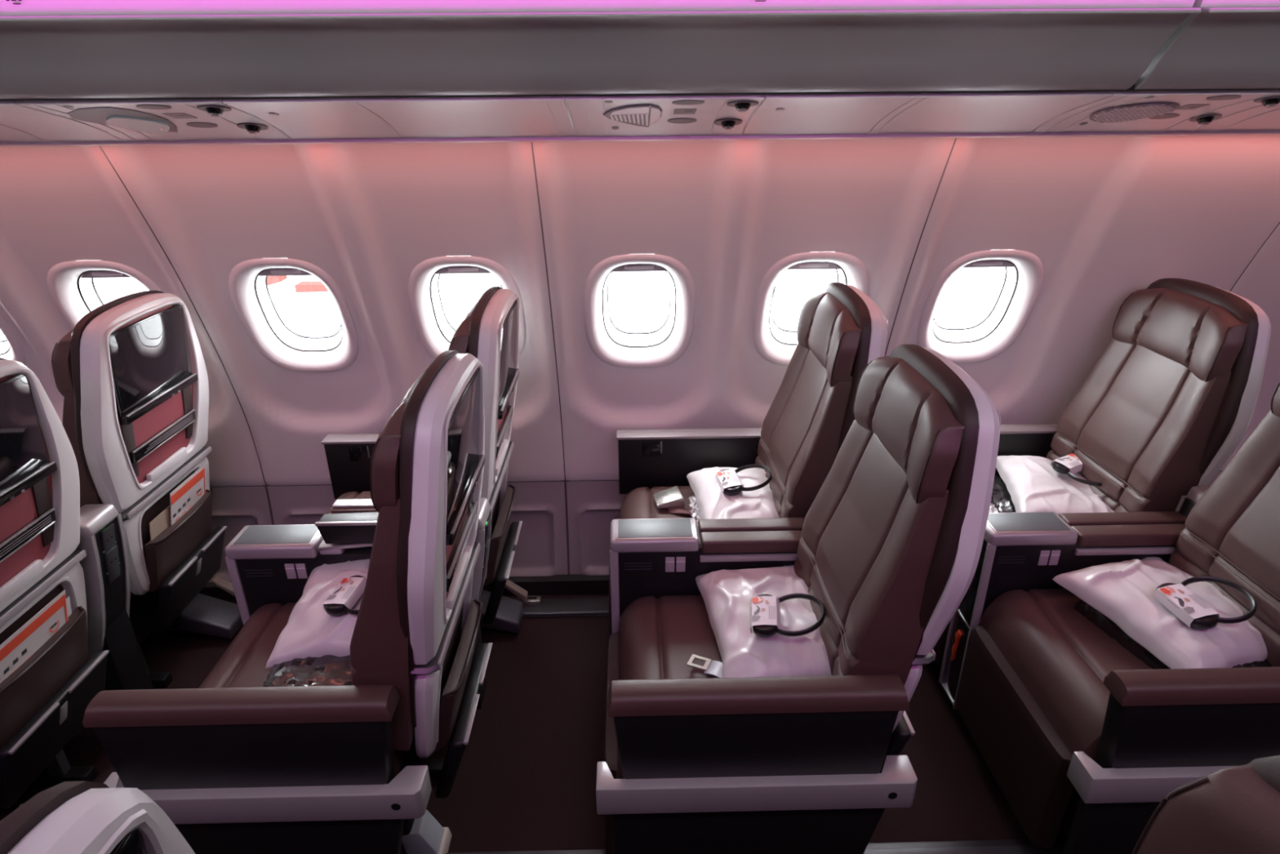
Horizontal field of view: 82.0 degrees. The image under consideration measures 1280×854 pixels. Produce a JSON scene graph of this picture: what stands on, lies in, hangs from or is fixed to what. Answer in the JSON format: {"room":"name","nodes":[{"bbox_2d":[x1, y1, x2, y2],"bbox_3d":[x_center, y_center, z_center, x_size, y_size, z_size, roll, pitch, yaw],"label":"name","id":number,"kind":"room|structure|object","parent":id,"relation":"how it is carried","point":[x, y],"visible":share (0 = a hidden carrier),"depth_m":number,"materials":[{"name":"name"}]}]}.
{"room":"aircraft cabin","nodes":[
{"label":"aircraft cabin","id":0,"kind":"room"},
{"bbox_2d":[0,594,1067,852],"bbox_3d":[0.050,1.530,0.693,6.400,0.060,4.850,-1,24,-1],"label":"floor","id":1,"kind":"structure","parent":0,"point":[526,778],"depth_m":2.05,"materials":[{"name":"carpet"}]},
{"bbox_2d":[0,357,109,808],"bbox_3d":[-1.658,0.465,1.601,0.727,1.198,0.589,-1,24,-1],"label":"passenger seat","id":2,"kind":"object","parent":1,"relation":"on","point":[44,702],"visible":0.91,"depth_m":1.65,"materials":[{"name":"leather"}]},
{"bbox_2d":[0,509,56,560],"bbox_3d":[-1.347,0.262,1.552,0.021,0.033,0.300,-1,24,-1],"label":"shelf","id":3,"kind":"object","parent":2,"relation":"attached to","point":[38,522],"depth_m":1.61,"materials":[{"name":"silver"}]},
{"bbox_2d":[0,589,68,683],"bbox_3d":[-1.369,0.505,1.655,0.040,0.165,0.235,-1,24,-1],"label":"card","id":4,"kind":"object","parent":2,"relation":"in","point":[30,637],"visible":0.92,"depth_m":1.65,"materials":[{"name":"grey paper"}]},
{"bbox_2d":[66,595,71,617],"bbox_3d":[-1.382,0.509,1.723,0.033,0.155,0.158,-1,24,-1],"label":"leaflet","id":5,"kind":"object","parent":2,"relation":"in","point":[68,599],"visible":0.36,"depth_m":1.77,"materials":[{"name":"grey paper"}]},
{"bbox_2d":[76,503,154,690],"bbox_3d":[-1.679,0.522,1.977,0.664,0.652,0.118,-1,24,-1],"label":"console","id":6,"kind":"object","parent":2,"relation":"attached to","point":[105,565],"visible":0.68,"depth_m":1.93,"materials":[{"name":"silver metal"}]},
{"bbox_2d":[101,523,115,562],"bbox_3d":[-1.361,0.298,1.887,0.024,0.092,0.044,-1,24,-1],"label":"socket","id":7,"kind":"object","parent":6,"relation":"attached to","point":[108,530],"depth_m":1.88,"materials":[{"name":"black"}]},
{"bbox_2d":[105,545,119,583],"bbox_3d":[-1.370,0.358,1.913,0.024,0.092,0.044,-1,24,-1],"label":"socket","id":8,"kind":"object","parent":6,"relation":"attached to","point":[112,552],"depth_m":1.91,"materials":[{"name":"black"}]},
{"bbox_2d":[0,780,195,853],"bbox_3d":[-0.742,0.889,0.607,0.727,1.198,0.589,-1,24,-1],"label":"passenger seat","id":9,"kind":"object","parent":1,"relation":"on","point":[66,817],"visible":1,"depth_m":0.55,"materials":[{"name":"plastic"}]},
{"bbox_2d":[51,290,243,688],"bbox_3d":[-1.670,0.202,2.205,0.726,1.198,0.584,-1,24,-1],"label":"passenger seat","id":10,"kind":"object","parent":1,"relation":"on","point":[131,375],"visible":0.71,"depth_m":2.06,"materials":[{"name":"plastic"}]},
{"bbox_2d":[149,505,170,540],"bbox_3d":[-1.391,0.313,2.165,0.034,0.162,0.155,-1,24,-1],"label":"magazine","id":11,"kind":"object","parent":10,"relation":"in","point":[157,525],"visible":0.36,"depth_m":2.12,"materials":[{"name":"beige paper"}]},
{"bbox_2d":[129,409,195,462],"bbox_3d":[-1.358,0.023,2.103,0.021,0.033,0.300,-1,24,-1],"label":"shelf","id":12,"kind":"object","parent":10,"relation":"attached to","point":[154,439],"depth_m":2.08,"materials":[{"name":"silver"}]},
{"bbox_2d":[169,464,204,525],"bbox_3d":[-1.380,0.238,2.250,0.043,0.181,0.190,-1,24,-1],"label":"card","id":13,"kind":"object","parent":10,"relation":"in","point":[189,491],"visible":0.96,"depth_m":2.23,"materials":[{"name":"grey paper"}]},
{"bbox_2d":[82,350,492,853],"bbox_3d":[-0.693,0.450,1.615,0.727,1.198,0.589,-1,24,-1],"label":"passenger seat","id":14,"kind":"object","parent":1,"relation":"on","point":[237,764],"visible":0.98,"depth_m":1.41,"materials":[{"name":"leather"}]},
{"bbox_2d":[198,602,405,777],"bbox_3d":[-0.771,0.606,1.714,0.495,0.154,0.476,-1,24,-1],"label":"seat cushion","id":15,"kind":"object","parent":14,"relation":"on","point":[243,663],"depth_m":1.71,"materials":[{"name":"leather"}]},
{"bbox_2d":[262,654,353,686],"bbox_3d":[-0.644,0.516,1.667,0.345,0.048,0.307,-1,24,-1],"label":"pack","id":16,"kind":"object","parent":14,"relation":"on","point":[326,669],"visible":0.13,"depth_m":1.59},
{"bbox_2d":[265,558,369,667],"bbox_3d":[-0.672,0.417,1.769,0.331,0.100,0.338,-2,24,-3],"label":"pillow","id":17,"kind":"object","parent":16,"relation":"on","point":[309,630],"visible":0.44,"depth_m":1.67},
{"bbox_2d":[323,575,366,615],"bbox_3d":[-0.636,0.388,1.703,0.163,0.050,0.128,4,24,10],"label":"headphones","id":18,"kind":"object","parent":17,"relation":"on","point":[346,594],"visible":0.62,"depth_m":1.69,"materials":[{"name":"black"}]},
{"bbox_2d":[326,594,335,599],"bbox_3d":[-0.708,0.391,1.690,0.020,0.001,0.018,-4,27,13],"label":"print","id":19,"kind":"object","parent":18,"relation":"on","point":[332,597],"depth_m":1.69,"materials":[{"name":"grey"}]},
{"bbox_2d":[324,603,346,615],"bbox_3d":[-0.691,0.411,1.678,0.054,0.022,0.040,-4,27,13],"label":"ear cup","id":20,"kind":"object","parent":18,"relation":"on","point":[333,609],"depth_m":1.66,"materials":[{"name":"black"}]},
{"bbox_2d":[224,497,492,709],"bbox_3d":[-0.714,0.507,1.992,0.664,0.652,0.116,-1,24,-1],"label":"console","id":21,"kind":"object","parent":14,"relation":"attached to","point":[266,564],"visible":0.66,"depth_m":1.87,"materials":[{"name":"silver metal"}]},
{"bbox_2d":[481,538,489,577],"bbox_3d":[-0.406,0.343,1.927,0.024,0.092,0.044,-1,24,-1],"label":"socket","id":22,"kind":"object","parent":21,"relation":"attached to","point":[486,544],"depth_m":1.91,"materials":[{"name":"black"}]},
{"bbox_2d":[484,516,490,551],"bbox_3d":[-0.397,0.284,1.901,0.024,0.092,0.044,-1,24,-1],"label":"socket","id":23,"kind":"object","parent":21,"relation":"attached to","point":[487,522],"depth_m":1.89,"materials":[{"name":"black"}]},
{"bbox_2d":[445,502,477,591],"bbox_3d":[-0.382,0.247,1.566,0.021,0.033,0.300,-1,24,-1],"label":"shelf","id":24,"kind":"object","parent":14,"relation":"attached to","point":[456,550],"depth_m":1.54,"materials":[{"name":"silver"}]},
{"bbox_2d":[172,597,608,623],"bbox_3d":[0.009,0.640,2.642,5.800,0.018,0.095,-1,24,-1],"label":"floor track cover","id":25,"kind":"object","parent":1,"relation":"on","point":[568,606],"visible":0.02,"depth_m":2.62,"materials":[{"name":"grey"}]},
{"bbox_2d":[320,286,541,633],"bbox_3d":[-0.705,0.187,2.219,0.726,1.198,0.584,-1,24,-1],"label":"passenger seat","id":26,"kind":"object","parent":1,"relation":"on","point":[489,331],"visible":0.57,"depth_m":2.14,"materials":[{"name":"grey"}]},
{"bbox_2d":[325,491,371,514],"bbox_3d":[-0.783,0.367,2.264,0.495,0.154,0.476,-1,24,-1],"label":"pillow","id":27,"kind":"object","parent":26,"relation":"on","point":[351,495],"depth_m":2.40,"materials":[{"name":"fabric"}]},
{"bbox_2d":[496,405,513,457],"bbox_3d":[-0.394,0.008,2.117,0.021,0.033,0.300,-1,24,-1],"label":"shelf","id":28,"kind":"object","parent":26,"relation":"attached to","point":[503,427],"depth_m":2.10,"materials":[{"name":"silver"}]},
{"bbox_2d":[608,282,888,640],"bbox_3d":[0.260,0.173,2.233,0.726,1.198,0.584,-1,24,-1],"label":"passenger seat","id":29,"kind":"object","parent":1,"relation":"on","point":[841,329],"visible":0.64,"depth_m":2.11,"materials":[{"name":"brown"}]},
{"bbox_2d":[619,485,694,519],"bbox_3d":[0.182,0.352,2.278,0.495,0.154,0.476,-1,24,-1],"label":"seat cushion","id":30,"kind":"object","parent":29,"relation":"on","point":[640,503],"depth_m":2.36,"materials":[{"name":"leather"}]},
{"bbox_2d":[653,485,692,515],"bbox_3d":[0.154,0.236,2.298,0.246,0.049,0.106,9,25,21],"label":"belt","id":31,"kind":"object","parent":29,"relation":"on","point":[671,498],"visible":0.74,"depth_m":2.29,"materials":[{"name":"grey"}]},
{"bbox_2d":[687,495,702,528],"bbox_3d":[0.323,0.268,2.217,0.339,0.049,0.346,-1,24,-1],"label":"pack","id":32,"kind":"object","parent":29,"relation":"on","point":[695,510],"visible":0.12,"depth_m":2.25,"materials":[{"name":"clear plastic"}]},
{"bbox_2d":[686,466,779,519],"bbox_3d":[0.317,0.222,2.234,0.304,0.108,0.382,-3,24,-5],"label":"pillow","id":33,"kind":"object","parent":32,"relation":"on","point":[712,503],"visible":0.42,"depth_m":2.19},
{"bbox_2d":[715,464,771,495],"bbox_3d":[0.319,0.157,2.235,0.163,0.049,0.128,-4,24,-9],"label":"headphones","id":34,"kind":"object","parent":33,"relation":"on","point":[728,481],"visible":1,"depth_m":2.21,"materials":[{"name":"black"}]},
{"bbox_2d":[724,484,742,495],"bbox_3d":[0.278,0.186,2.194,0.054,0.022,0.040,-11,29,-5],"label":"ear cup","id":35,"kind":"object","parent":34,"relation":"on","point":[730,490],"depth_m":2.18,"materials":[{"name":"black"}]},
{"bbox_2d":[445,839,1064,853],"bbox_3d":[0.027,1.031,1.752,5.800,0.012,0.060,-1,24,-1],"label":"light strip","id":36,"kind":"object","parent":1,"relation":"on","point":[1006,846],"visible":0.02,"depth_m":1.77,"materials":[{"name":"grey"}]},
{"bbox_2d":[595,344,1000,853],"bbox_3d":[0.272,0.436,1.629,0.727,1.198,0.589,-1,24,-1],"label":"passenger seat","id":37,"kind":"object","parent":1,"relation":"on","point":[695,762],"visible":0.95,"depth_m":1.43,"materials":[{"name":"leather"}]},
{"bbox_2d":[616,595,722,778],"bbox_3d":[0.194,0.591,1.728,0.495,0.154,0.476,-1,24,-1],"label":"seat cushion","id":38,"kind":"object","parent":37,"relation":"on","point":[656,638],"depth_m":1.76,"materials":[{"name":"leather"}]},
{"bbox_2d":[686,653,722,677],"bbox_3d":[0.158,0.533,1.633,0.113,0.014,0.049,16,29,34],"label":"belt","id":39,"kind":"object","parent":37,"relation":"on","point":[714,668],"visible":0.79,"depth_m":1.64,"materials":[{"name":"grey"}]},
{"bbox_2d":[609,517,804,633],"bbox_3d":[0.250,0.493,2.005,0.664,0.652,0.118,-1,24,-1],"label":"console","id":40,"kind":"object","parent":37,"relation":"attached to","point":[657,557],"visible":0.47,"depth_m":1.89,"materials":[{"name":"plastic"}]},
{"bbox_2d":[695,564,831,677],"bbox_3d":[0.321,0.445,1.733,0.321,0.098,0.391,-3,24,-5],"label":"pillow","id":41,"kind":"object","parent":37,"relation":"on","point":[726,594],"visible":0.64,"depth_m":1.67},
{"bbox_2d":[750,593,825,637],"bbox_3d":[0.328,0.417,1.637,0.163,0.050,0.128,3,24,8],"label":"headphones","id":42,"kind":"object","parent":41,"relation":"on","point":[765,615],"visible":1,"depth_m":1.62,"materials":[{"name":"black"}]},
{"bbox_2d":[751,605,759,614],"bbox_3d":[0.259,0.410,1.647,0.020,0.006,0.032,-4,27,11],"label":"print","id":43,"kind":"object","parent":42,"relation":"on","point":[755,610],"depth_m":1.65,"materials":[{"name":"grey"}]},
{"bbox_2d":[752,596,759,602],"bbox_3d":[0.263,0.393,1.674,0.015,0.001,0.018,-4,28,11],"label":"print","id":44,"kind":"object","parent":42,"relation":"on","point":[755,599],"depth_m":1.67},
{"bbox_2d":[751,614,760,621],"bbox_3d":[0.256,0.421,1.622,0.020,0.002,0.018,-4,28,12],"label":"print","id":45,"kind":"object","parent":42,"relation":"on","point":[753,617],"depth_m":1.62},
{"bbox_2d":[751,596,763,604],"bbox_3d":[0.267,0.396,1.672,0.028,0.007,0.024,-4,27,11],"label":"print","id":46,"kind":"object","parent":42,"relation":"on","point":[754,600],"depth_m":1.67,"materials":[{"name":"red"}]},
{"bbox_2d":[756,593,772,596],"bbox_3d":[0.286,0.401,1.684,0.054,0.022,0.040,-4,27,11],"label":"ear cup","id":47,"kind":"object","parent":42,"relation":"on","point":[761,595],"depth_m":1.69,"materials":[{"name":"black"}]},
{"bbox_2d":[752,624,777,637],"bbox_3d":[0.274,0.441,1.611,0.054,0.022,0.040,-4,27,11],"label":"ear cup","id":48,"kind":"object","parent":42,"relation":"on","point":[761,630],"depth_m":1.60,"materials":[{"name":"black"}]},
{"bbox_2d":[932,278,1271,665],"bbox_3d":[1.224,0.158,2.247,0.726,1.198,0.584,-1,24,-1],"label":"passenger seat","id":49,"kind":"object","parent":1,"relation":"on","point":[1173,393],"visible":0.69,"depth_m":2.01,"materials":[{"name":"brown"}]},
{"bbox_2d":[988,474,1016,512],"bbox_3d":[1.227,0.233,2.273,0.368,0.053,0.346,2,24,7],"label":"pack","id":50,"kind":"object","parent":49,"relation":"on","point":[1001,500],"visible":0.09,"depth_m":2.26,"materials":[{"name":"clear plastic"}]},
{"bbox_2d":[995,455,1114,515],"bbox_3d":[1.284,0.195,2.251,0.317,0.103,0.410,5,24,12],"label":"pillow","id":51,"kind":"object","parent":50,"relation":"on","point":[1033,485],"visible":0.48,"depth_m":2.20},
{"bbox_2d":[1050,453,1102,486],"bbox_3d":[1.356,0.132,2.240,0.129,0.031,0.165,-13,26,-26],"label":"headphones","id":52,"kind":"object","parent":51,"relation":"on","point":[1068,464],"visible":0.65,"depth_m":2.25,"materials":[{"name":"black"}]},
{"bbox_2d":[1052,461,1070,474],"bbox_3d":[1.295,0.125,2.262,0.040,0.022,0.054,-13,32,-26],"label":"ear cup","id":53,"kind":"object","parent":52,"relation":"on","point":[1061,467],"depth_m":2.25,"materials":[{"name":"black"}]},
{"bbox_2d":[955,381,1279,853],"bbox_3d":[1.236,0.421,1.643,0.727,1.198,0.589,-1,24,-1],"label":"passenger seat","id":54,"kind":"object","parent":1,"relation":"on","point":[1062,715],"visible":0.69,"depth_m":1.63,"materials":[{"name":"leather"}]},
{"bbox_2d":[977,588,1152,761],"bbox_3d":[1.158,0.577,1.742,0.495,0.154,0.476,-1,24,-1],"label":"seat cushion","id":55,"kind":"object","parent":54,"relation":"on","point":[1060,661],"depth_m":1.71,"materials":[{"name":"leather"}]},
{"bbox_2d":[938,485,1209,709],"bbox_3d":[1.215,0.479,2.019,0.664,0.652,0.118,-1,24,-1],"label":"console","id":56,"kind":"object","parent":54,"relation":"attached to","point":[1025,551],"visible":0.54,"depth_m":1.91,"materials":[{"name":"plastic"}]},
{"bbox_2d":[1074,600,1272,669],"bbox_3d":[1.270,0.475,1.722,0.306,0.050,0.327,-7,24,-14],"label":"pack","id":57,"kind":"object","parent":54,"relation":"on","point":[1097,618],"visible":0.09,"depth_m":1.71},
{"bbox_2d":[1052,556,1267,668],"bbox_3d":[1.253,0.423,1.732,0.341,0.107,0.370,-8,25,-17],"label":"pillow","id":58,"kind":"object","parent":57,"relation":"on","point":[1123,591],"visible":0.83,"depth_m":1.67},
{"bbox_2d":[1153,576,1257,629],"bbox_3d":[1.277,0.391,1.654,0.180,0.048,0.141,-4,24,-9],"label":"headphones","id":59,"kind":"object","parent":58,"relation":"on","point":[1177,598],"visible":1,"depth_m":1.63,"materials":[{"name":"black"}]},
{"bbox_2d":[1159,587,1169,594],"bbox_3d":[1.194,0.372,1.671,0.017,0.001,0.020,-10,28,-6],"label":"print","id":60,"kind":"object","parent":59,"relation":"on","point":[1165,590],"depth_m":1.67},
{"bbox_2d":[1155,582,1176,590],"bbox_3d":[1.216,0.379,1.689,0.059,0.024,0.044,-10,28,-6],"label":"ear cup","id":61,"kind":"object","parent":59,"relation":"on","point":[1166,586],"depth_m":1.68,"materials":[{"name":"black"}]},
{"bbox_2d":[1156,586,1175,597],"bbox_3d":[1.199,0.374,1.671,0.031,0.008,0.026,-10,28,-6],"label":"print","id":62,"kind":"object","parent":59,"relation":"on","point":[1162,591],"depth_m":1.67,"materials":[{"name":"red"}]},
{"bbox_2d":[1167,596,1184,607],"bbox_3d":[1.200,0.390,1.642,0.022,0.007,0.035,-10,28,-6],"label":"print","id":63,"kind":"object","parent":59,"relation":"on","point":[1172,602],"depth_m":1.64,"materials":[{"name":"grey"}]},
{"bbox_2d":[1182,606,1194,613],"bbox_3d":[1.207,0.401,1.615,0.022,0.002,0.020,-9,29,-6],"label":"print","id":64,"kind":"object","parent":59,"relation":"on","point":[1189,610],"depth_m":1.61},
{"bbox_2d":[1190,614,1218,629],"bbox_3d":[1.231,0.421,1.608,0.059,0.024,0.044,-10,28,-6],"label":"ear cup","id":65,"kind":"object","parent":59,"relation":"on","point":[1198,621],"depth_m":1.59,"materials":[{"name":"black"}]},
{"bbox_2d":[1131,755,1279,853],"bbox_3d":[0.233,0.874,0.621,0.727,1.198,0.589,-1,24,-1],"label":"passenger seat","id":66,"kind":"object","parent":1,"relation":"on","point":[1233,810],"visible":1,"depth_m":0.60,"materials":[{"name":"leather"}]},
{"bbox_2d":[0,135,1279,582],"bbox_3d":[0.001,-0.140,2.327,6.400,1.800,0.591,-1,24,-1],"label":"wall","id":67,"kind":"structure","parent":0,"point":[1106,219],"depth_m":2.11,"materials":[{"name":"white"}]},
{"bbox_2d":[0,314,26,364],"bbox_3d":[-2.135,-0.369,2.303,0.410,0.491,0.258,-1,24,-1],"label":"window","id":68,"kind":"structure","parent":67,"relation":"in","point":[11,348],"depth_m":2.35,"materials":[{"name":"white"}]},
{"bbox_2d":[46,259,207,333],"bbox_3d":[-1.602,-0.377,2.311,0.410,0.491,0.258,-1,24,-1],"label":"window","id":69,"kind":"structure","parent":67,"relation":"in","point":[71,286],"depth_m":2.21,"materials":[{"name":"white"}]},
{"bbox_2d":[80,270,131,278],"bbox_3d":[-1.602,-0.463,2.215,0.190,0.030,0.014,-1,24,-1],"label":"shade","id":70,"kind":"object","parent":69,"relation":"attached to","point":[91,273],"depth_m":2.21,"materials":[{"name":"grey"}]},
{"bbox_2d":[228,257,359,372],"bbox_3d":[-1.069,-0.385,2.318,0.410,0.491,0.258,-1,24,-1],"label":"window","id":71,"kind":"structure","parent":67,"relation":"in","point":[253,304],"depth_m":2.33,"materials":[{"name":"white"}]},
{"bbox_2d":[258,267,311,275],"bbox_3d":[-1.069,-0.471,2.222,0.190,0.030,0.014,-1,24,-1],"label":"shade","id":72,"kind":"object","parent":71,"relation":"attached to","point":[277,271],"depth_m":2.22,"materials":[{"name":"grey"}]},
{"bbox_2d":[199,573,608,600],"bbox_3d":[0.006,0.566,2.760,6.400,0.062,0.110,-1,24,-1],"label":"baseboard","id":73,"kind":"structure","parent":67,"relation":"attached to","point":[568,584],"depth_m":2.70,"materials":[{"name":"black"}]},
{"bbox_2d":[408,255,525,358],"bbox_3d":[-0.535,-0.393,2.326,0.410,0.491,0.258,-1,24,-1],"label":"window","id":74,"kind":"structure","parent":67,"relation":"in","point":[435,332],"depth_m":2.25,"materials":[{"name":"white"}]},
{"bbox_2d":[435,266,491,274],"bbox_3d":[-0.535,-0.479,2.230,0.190,0.030,0.014,-1,24,-1],"label":"shade","id":75,"kind":"object","parent":74,"relation":"attached to","point":[451,269],"depth_m":2.23,"materials":[{"name":"grey"}]},
{"bbox_2d":[583,253,695,368],"bbox_3d":[-0.003,-0.401,2.334,0.410,0.491,0.258,-1,24,-1],"label":"window","id":76,"kind":"structure","parent":67,"relation":"in","point":[663,346],"depth_m":2.35,"materials":[{"name":"white"}]},
{"bbox_2d":[611,263,666,271],"bbox_3d":[-0.003,-0.487,2.238,0.190,0.030,0.014,-1,24,-1],"label":"shade","id":77,"kind":"object","parent":76,"relation":"attached to","point":[633,267],"depth_m":2.23,"materials":[{"name":"grey"}]},
{"bbox_2d":[0,130,1279,146],"bbox_3d":[0.000,-0.723,1.822,6.200,0.028,0.012,-1,24,-1],"label":"trim","id":78,"kind":"structure","parent":67,"relation":"attached to","point":[742,137],"depth_m":1.82,"materials":[{"name":"white"}]},
{"bbox_2d":[752,251,868,365],"bbox_3d":[0.530,-0.409,2.341,0.410,0.491,0.258,-1,24,-1],"label":"window","id":79,"kind":"structure","parent":67,"relation":"in","point":[775,344],"depth_m":2.26,"materials":[{"name":"white"}]},
{"bbox_2d":[786,262,840,270],"bbox_3d":[0.530,-0.495,2.245,0.190,0.030,0.014,-1,24,-1],"label":"shade","id":80,"kind":"object","parent":79,"relation":"attached to","point":[806,265],"depth_m":2.24,"materials":[{"name":"grey"}]},
{"bbox_2d":[916,248,1044,363],"bbox_3d":[1.064,-0.417,2.349,0.410,0.491,0.258,-1,24,-1],"label":"window","id":81,"kind":"structure","parent":67,"relation":"in","point":[1021,287],"depth_m":2.35,"materials":[{"name":"white"}]},
{"bbox_2d":[961,259,1013,267],"bbox_3d":[1.064,-0.503,2.253,0.190,0.030,0.014,-1,24,-1],"label":"shade","id":82,"kind":"object","parent":81,"relation":"attached to","point":[984,263],"depth_m":2.25,"materials":[{"name":"grey"}]},
{"label":"outside","id":83,"kind":"structure","parent":0,"visible":0},
{"bbox_2d":[0,266,1005,341],"bbox_3d":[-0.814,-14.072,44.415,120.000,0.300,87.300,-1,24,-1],"label":"window panes","id":84,"kind":"structure","parent":83,"point":[638,302],"depth_m":19.64,"materials":[{"name":"glass"}]},
{"bbox_2d":[266,275,328,292],"bbox_3d":[-3.511,-0.272,8.533,1.600,3.050,0.200,-1,24,-1],"label":"bridge","id":85,"kind":"structure","parent":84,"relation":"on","point":[304,286],"depth_m":7.90,"materials":[{"name":"red"}]},
{"bbox_3d":[0.039,-0.384,-0.548,6.400,0.040,4.100,-1,24,-1],"label":"ceiling","id":86,"kind":"structure","parent":0,"visible":0},
{"bbox_2d":[0,0,1201,99],"bbox_3d":[-1.077,-0.881,1.329,4.137,0.527,0.520,-1,24,-1],"label":"bin","id":87,"kind":"object","parent":86,"relation":"attached to","point":[50,49],"visible":1,"depth_m":1.37,"materials":[{"name":"white"}]},
{"bbox_2d":[0,100,120,142],"bbox_3d":[-2.180,-0.669,1.628,1.833,0.104,0.308,-1,24,-1],"label":"filler panel","id":88,"kind":"object","parent":87,"relation":"attached to","point":[17,123],"visible":0.77,"depth_m":1.71,"materials":[{"name":"white"}]},
{"bbox_2d":[15,98,292,142],"bbox_3d":[-1.056,-0.686,1.644,0.412,0.104,0.308,-1,24,-1],"label":"panel","id":89,"kind":"object","parent":87,"relation":"attached to","point":[166,119],"visible":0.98,"depth_m":1.63,"materials":[{"name":"white"}]},
{"bbox_2d":[136,104,171,109],"bbox_3d":[-1.004,-0.661,1.520,0.068,0.010,0.040,-1,24,-1],"label":"light","id":90,"kind":"object","parent":89,"relation":"attached to","point":[138,106],"depth_m":1.52,"materials":[{"name":"grey"}]},
{"bbox_2d":[186,122,217,128],"bbox_3d":[-1.007,-0.694,1.692,0.068,0.014,0.040,-1,24,-1],"label":"light","id":91,"kind":"object","parent":89,"relation":"attached to","point":[188,125],"depth_m":1.69,"materials":[{"name":"grey"}]},
{"bbox_2d":[196,105,231,117],"bbox_3d":[-0.888,-0.660,1.538,0.066,0.025,0.052,-1,24,-1],"label":"air vent","id":92,"kind":"object","parent":89,"relation":"attached to","point":[215,111],"depth_m":1.53,"materials":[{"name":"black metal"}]},
{"bbox_2d":[236,122,267,134],"bbox_3d":[-0.898,-0.694,1.708,0.066,0.027,0.052,-1,24,-1],"label":"air vent","id":93,"kind":"object","parent":89,"relation":"attached to","point":[254,128],"depth_m":1.70,"materials":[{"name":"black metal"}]},
{"bbox_2d":[222,95,574,139],"bbox_3d":[-0.504,-0.695,1.652,0.689,0.104,0.308,-1,24,-1],"label":"filler panel","id":94,"kind":"object","parent":87,"relation":"attached to","point":[455,117],"visible":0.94,"depth_m":1.65,"materials":[{"name":"white"}]},
{"bbox_2d":[0,83,1279,100],"bbox_3d":[0.005,-0.688,1.491,6.200,0.028,0.022,-1,24,-1],"label":"trim","id":95,"kind":"structure","parent":87,"relation":"attached to","point":[1131,88],"depth_m":1.49,"materials":[{"name":"black"}]},
{"bbox_2d":[564,93,765,137],"bbox_3d":[0.049,-0.703,1.660,0.412,0.104,0.308,-1,24,-1],"label":"panel","id":96,"kind":"object","parent":87,"relation":"attached to","point":[647,115],"visible":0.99,"depth_m":1.65,"materials":[{"name":"white"}]},
{"bbox_2d":[667,118,697,123],"bbox_3d":[0.098,-0.711,1.708,0.068,0.014,0.040,-1,24,-1],"label":"light","id":97,"kind":"object","parent":96,"relation":"attached to","point":[669,120],"depth_m":1.71,"materials":[{"name":"grey"}]},
{"bbox_2d":[671,100,704,105],"bbox_3d":[0.101,-0.677,1.536,0.068,0.010,0.040,-1,24,-1],"label":"light","id":98,"kind":"object","parent":96,"relation":"attached to","point":[673,102],"depth_m":1.54,"materials":[{"name":"grey"}]},
{"bbox_2d":[714,118,742,129],"bbox_3d":[0.207,-0.710,1.724,0.066,0.027,0.052,-1,24,-1],"label":"air vent","id":99,"kind":"object","parent":96,"relation":"attached to","point":[726,123],"depth_m":1.71,"materials":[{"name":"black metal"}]},
{"bbox_2d":[727,100,758,112],"bbox_3d":[0.216,-0.677,1.554,0.066,0.025,0.052,-1,24,-1],"label":"air vent","id":100,"kind":"object","parent":96,"relation":"attached to","point":[742,106],"depth_m":1.54,"materials":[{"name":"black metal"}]},
{"bbox_2d":[742,91,1112,135],"bbox_3d":[0.613,-0.711,1.668,0.714,0.104,0.308,-1,24,-1],"label":"filler panel","id":101,"kind":"object","parent":87,"relation":"attached to","point":[935,113],"visible":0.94,"depth_m":1.66,"materials":[{"name":"white"}]},
{"bbox_2d":[1133,0,1279,89],"bbox_3d":[2.079,-0.928,1.374,2.149,0.527,0.520,-1,24,-1],"label":"bin","id":102,"kind":"object","parent":86,"relation":"attached to","point":[1230,44],"visible":0.76,"depth_m":1.41,"materials":[{"name":"white"}]},
{"bbox_2d":[1029,89,1279,133],"bbox_3d":[1.178,-0.720,1.676,0.412,0.104,0.308,-1,24,-1],"label":"panel","id":103,"kind":"object","parent":102,"relation":"attached to","point":[1127,111],"visible":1,"depth_m":1.67,"materials":[{"name":"white"}]},
{"bbox_2d":[1148,113,1179,119],"bbox_3d":[1.228,-0.728,1.725,0.068,0.014,0.040,-1,24,-1],"label":"light","id":104,"kind":"object","parent":103,"relation":"attached to","point":[1167,116],"depth_m":1.72,"materials":[{"name":"grey"}]},
{"bbox_2d":[1189,114,1222,125],"bbox_3d":[1.336,-0.727,1.740,0.066,0.027,0.052,-1,24,-1],"label":"air vent","id":105,"kind":"object","parent":103,"relation":"attached to","point":[1202,119],"depth_m":1.73,"materials":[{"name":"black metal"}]},
{"bbox_2d":[1205,95,1241,100],"bbox_3d":[1.230,-0.694,1.552,0.068,0.010,0.040,-1,24,-1],"label":"light","id":106,"kind":"object","parent":103,"relation":"attached to","point":[1209,97],"depth_m":1.55,"materials":[{"name":"grey"}]},
{"bbox_2d":[1253,95,1279,107],"bbox_3d":[1.346,-0.694,1.570,0.066,0.025,0.052,-1,24,-1],"label":"air vent","id":107,"kind":"object","parent":103,"relation":"attached to","point":[1268,101],"depth_m":1.56,"materials":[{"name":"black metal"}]},
{"bbox_2d":[1195,102,1279,132],"bbox_3d":[2.244,-0.736,1.691,1.716,0.104,0.308,-1,24,-1],"label":"filler panel","id":108,"kind":"object","parent":102,"relation":"attached to","point":[1259,118],"visible":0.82,"depth_m":1.78,"materials":[{"name":"white"}]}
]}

